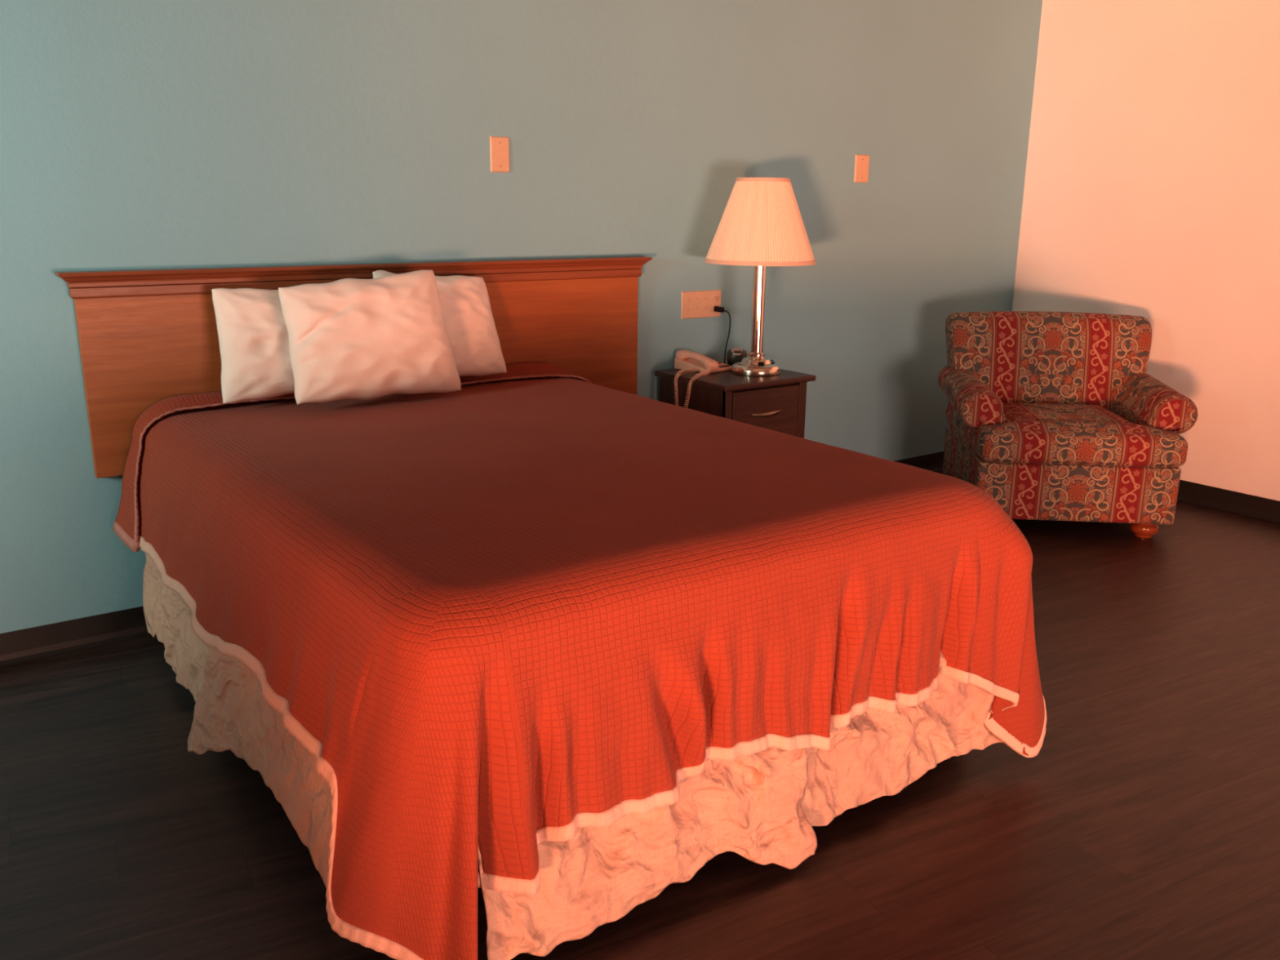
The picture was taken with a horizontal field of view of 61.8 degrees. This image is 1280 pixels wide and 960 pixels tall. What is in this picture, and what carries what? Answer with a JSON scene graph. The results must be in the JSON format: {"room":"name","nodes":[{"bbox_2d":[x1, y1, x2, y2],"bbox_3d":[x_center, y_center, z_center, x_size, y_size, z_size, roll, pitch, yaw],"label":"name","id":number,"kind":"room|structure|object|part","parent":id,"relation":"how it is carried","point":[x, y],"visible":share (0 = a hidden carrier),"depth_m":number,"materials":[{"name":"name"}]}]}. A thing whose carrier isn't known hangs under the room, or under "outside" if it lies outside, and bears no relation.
{"room":"hotel room","nodes":[
{"label":"hotel room","id":0,"kind":"room"},
{"bbox_2d":[0,0,1042,633],"bbox_3d":[-1.442,-0.840,3.531,8.970,2.700,0.120,-10,18,-35],"label":"wall","id":1,"kind":"structure","parent":0,"point":[135,134],"depth_m":4.03,"materials":[{"name":"teal paint"}]},
{"bbox_2d":[54,256,652,478],"bbox_3d":[-0.868,-0.467,3.941,2.213,0.649,0.071,-10,18,-35],"label":"headboard","id":2,"kind":"object","parent":1,"relation":"attached to","point":[147,337],"visible":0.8,"depth_m":3.54,"materials":[{"name":"brown wood"}]},
{"bbox_3d":[-0.864,-0.758,3.864,2.213,0.047,0.071,-10,18,-35],"label":"cornice","id":3,"kind":"part","parent":2,"relation":"part of","materials":[{"name":"brown wood"}]},
{"bbox_2d":[0,451,944,666],"bbox_3d":[-1.416,0.432,3.805,8.729,0.100,0.022,-10,18,-35],"label":"baseboard","id":4,"kind":"structure","parent":1,"relation":"attached to","point":[68,636],"depth_m":3.51,"materials":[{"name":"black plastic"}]},
{"bbox_2d":[489,136,509,172],"bbox_3d":[-0.527,-1.226,4.033,0.081,0.129,0.008,-10,18,-35],"label":"wall plate","id":5,"kind":"object","parent":1,"relation":"attached to","point":[499,145],"visible":1,"depth_m":4.03,"materials":[{"name":"beige plastic"}]},
{"bbox_2d":[680,289,720,319],"bbox_3d":[0.269,-0.780,4.752,0.226,0.121,0.009,-10,18,-35],"label":"outlet plate","id":6,"kind":"object","parent":1,"relation":"attached to","point":[695,304],"visible":1,"depth_m":4.75,"materials":[{"name":"beige plastic"}]},
{"bbox_2d":[713,293,719,301],"bbox_3d":[0.343,-0.817,4.795,0.033,0.033,0.003,-10,18,-35],"label":"socket","id":7,"kind":"object","parent":6,"relation":"attached to","point":[716,296],"depth_m":4.79,"materials":[{"name":"beige plastic"}]},
{"bbox_2d":[853,154,869,182],"bbox_3d":[1.070,-1.501,5.160,0.095,0.129,0.008,-10,18,-35],"label":"wall plate","id":8,"kind":"object","parent":1,"relation":"attached to","point":[861,162],"visible":1,"depth_m":5.15,"materials":[{"name":"beige plastic"}]},
{"bbox_2d":[0,470,1279,959],"bbox_3d":[0.427,1.194,1.379,8.970,0.100,6.540,-10,18,-35],"label":"floor","id":9,"kind":"structure","parent":0,"point":[1144,824],"depth_m":2.57,"materials":[{"name":"brown wood"}]},
{"bbox_2d":[654,363,815,438],"bbox_3d":[0.404,-0.109,4.707,0.510,0.730,0.478,-10,18,-35],"label":"nightstand","id":10,"kind":"object","parent":9,"relation":"on","point":[777,402],"visible":0.38,"depth_m":4.49,"materials":[{"name":"brown wood"}]},
{"bbox_2d":[674,350,732,408],"bbox_3d":[0.237,-0.404,4.634,0.347,0.289,0.274,-14,20,-43],"label":"telephone","id":11,"kind":"object","parent":10,"relation":"on","point":[685,360],"visible":0.78,"depth_m":4.62,"materials":[{"name":"beige plastic"}]},
{"bbox_3d":[0.229,-0.357,4.532,0.173,0.249,0.137,-10,18,-35],"label":"coiled cord","id":12,"kind":"part","parent":11,"relation":"part of","materials":[{"name":"beige plastic"}]},
{"bbox_2d":[713,306,730,363],"bbox_3d":[0.364,-0.650,4.819,0.103,0.260,0.051,-10,18,-35],"label":"power cord","id":13,"kind":"object","parent":10,"relation":"on","point":[721,309],"visible":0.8,"depth_m":4.80,"materials":[{"name":"black plastic"}]},
{"bbox_2d":[726,347,746,365],"bbox_3d":[0.432,-0.550,4.782,0.094,0.085,0.094,-10,18,-35],"label":"gadget","id":14,"kind":"object","parent":10,"relation":"on","point":[734,355],"visible":0.82,"depth_m":4.75,"materials":[{"name":"plastic"}]},
{"bbox_2d":[703,177,817,376],"bbox_3d":[0.504,-0.854,4.517,0.472,0.809,0.472,-10,18,-35],"label":"table lamp","id":15,"kind":"object","parent":10,"relation":"on","point":[761,225],"visible":1,"depth_m":4.33,"materials":[{"name":"white fabric"}]},
{"bbox_3d":[0.507,-1.079,4.458,0.466,0.338,0.466,-10,18,-35],"label":"lamp shade","id":16,"kind":"part","parent":15,"relation":"part of","materials":[{"name":"fabric"}]},
{"bbox_3d":[0.505,-0.921,4.500,0.472,0.016,0.472,-10,18,-35],"label":"shade trim","id":17,"kind":"part","parent":15,"relation":"part of","materials":[{"name":"white fabric"}]},
{"bbox_2d":[758,361,764,365],"bbox_3d":[0.514,-0.492,4.538,0.024,0.018,0.004,-2,-25,-11],"label":"socket","id":18,"kind":"object","parent":15,"relation":"attached to","point":[761,363],"depth_m":4.54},
{"bbox_3d":[0.509,-1.238,4.417,0.230,0.015,0.230,-10,18,-35],"label":"shade trim","id":19,"kind":"part","parent":15,"relation":"part of","materials":[{"name":"white fabric"}]},
{"bbox_3d":[0.522,-0.242,4.500,0.370,0.291,0.024,-10,18,-35],"label":"drawer","id":20,"kind":"part","parent":10,"relation":"part of","materials":[{"name":"brown wood"}]},
{"bbox_3d":[0.530,-0.274,4.471,0.176,0.022,0.020,-10,18,-35],"label":"handle","id":21,"kind":"part","parent":10,"relation":"part of","materials":[{"name":"metal"}]},
{"bbox_2d":[937,311,1198,537],"bbox_3d":[1.977,-0.289,5.061,1.035,0.935,0.868,2,15,5],"label":"armchair","id":22,"kind":"object","parent":9,"relation":"on","point":[1053,415],"visible":0.89,"depth_m":4.82,"materials":[{"name":"fabric"}]},
{"bbox_3d":[1.566,-0.224,5.138,0.207,0.580,0.615,2,15,5],"label":"armrest","id":23,"kind":"part","parent":22,"relation":"part of","materials":[{"name":"fabric"}]},
{"bbox_3d":[2.004,-0.526,5.293,0.960,0.595,0.296,2,15,5],"label":"backrest","id":24,"kind":"part","parent":22,"relation":"part of","materials":[{"name":"fabric"}]},
{"bbox_2d":[973,402,1187,467],"bbox_3d":[1.968,-0.229,4.971,0.880,0.187,0.664,2,15,5],"label":"seat cushion","id":25,"kind":"object","parent":22,"relation":"on","point":[1024,434],"depth_m":4.69,"materials":[{"name":"fabric"}]},
{"bbox_3d":[2.390,-0.197,5.071,0.207,0.580,0.615,2,15,5],"label":"armrest","id":26,"kind":"part","parent":22,"relation":"part of","materials":[{"name":"fabric"}]},
{"bbox_2d":[1012,0,1279,501],"bbox_3d":[4.024,-0.781,3.548,0.120,2.700,6.300,-10,18,-35],"label":"wall","id":27,"kind":"structure","parent":0,"point":[1152,188],"depth_m":5.28,"materials":[{"name":"white paint"}]},
{"bbox_2d":[1177,479,1279,523],"bbox_3d":[3.958,0.488,3.830,0.022,0.100,6.280,-10,18,-35],"label":"baseboard","id":28,"kind":"structure","parent":27,"relation":"attached to","point":[1261,508],"depth_m":5.25,"materials":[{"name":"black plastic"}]},
{"bbox_3d":[-0.351,0.272,3.194,1.510,0.745,2.040,-10,18,-35],"label":"bed","id":29,"kind":"object","parent":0,"visible":0,"materials":[{"name":"rust cotton"},{"name":"cream cotton"}]},
{"bbox_2d":[142,552,1003,959],"bbox_3d":[-0.333,0.396,3.134,1.847,0.506,2.209,-10,18,-35],"label":"bed skirt","id":30,"kind":"object","parent":29,"relation":"hanging from","point":[762,807],"visible":0.38,"depth_m":2.37,"materials":[{"name":"fabric"}]},
{"bbox_3d":[-1.333,0.367,3.141,0.102,0.474,0.993,-10,18,-35],"label":"skirt panel","id":31,"kind":"part","parent":30,"relation":"part of","materials":[{"name":"fabric"}]},
{"bbox_3d":[-0.834,0.564,2.447,0.135,0.493,0.963,-11,19,-38],"label":"skirt panel","id":32,"kind":"part","parent":30,"relation":"part of","materials":[{"name":"fabric"}]},
{"bbox_3d":[0.039,0.681,2.183,0.788,0.446,0.154,-10,18,-35],"label":"skirt panel","id":33,"kind":"part","parent":30,"relation":"part of","materials":[{"name":"fabric"}]},
{"bbox_3d":[0.678,0.558,2.634,0.827,0.422,0.137,-10,18,-35],"label":"skirt panel","id":34,"kind":"part","parent":30,"relation":"part of","materials":[{"name":"fabric"}]},
{"bbox_2d":[112,361,1046,959],"bbox_3d":[-0.290,0.232,3.116,1.892,0.778,2.241,-10,18,-35],"label":"coverlet","id":35,"kind":"object","parent":29,"relation":"on","point":[503,615],"visible":0.98,"depth_m":2.29,"materials":[{"name":"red fabric"}]},
{"bbox_2d":[211,288,294,403],"bbox_3d":[-1.147,-0.462,3.568,0.518,0.362,0.178,-10,18,-35],"label":"pillow","id":36,"kind":"object","parent":35,"relation":"on","point":[253,335],"visible":0.42,"depth_m":3.44,"materials":[{"name":"white fabric"}]},
{"bbox_2d":[278,270,461,404],"bbox_3d":[-0.876,-0.476,3.550,0.585,0.415,0.204,-10,18,-35],"label":"pillow","id":37,"kind":"object","parent":35,"relation":"on","point":[349,338],"visible":1,"depth_m":3.47,"materials":[{"name":"white fabric"}]},
{"bbox_2d":[372,270,506,376],"bbox_3d":[-0.714,-0.561,3.882,0.463,0.398,0.180,-10,18,-35],"label":"pillow","id":38,"kind":"object","parent":35,"relation":"on","point":[468,320],"visible":0.5,"depth_m":3.89,"materials":[{"name":"white fabric"}]}
]}

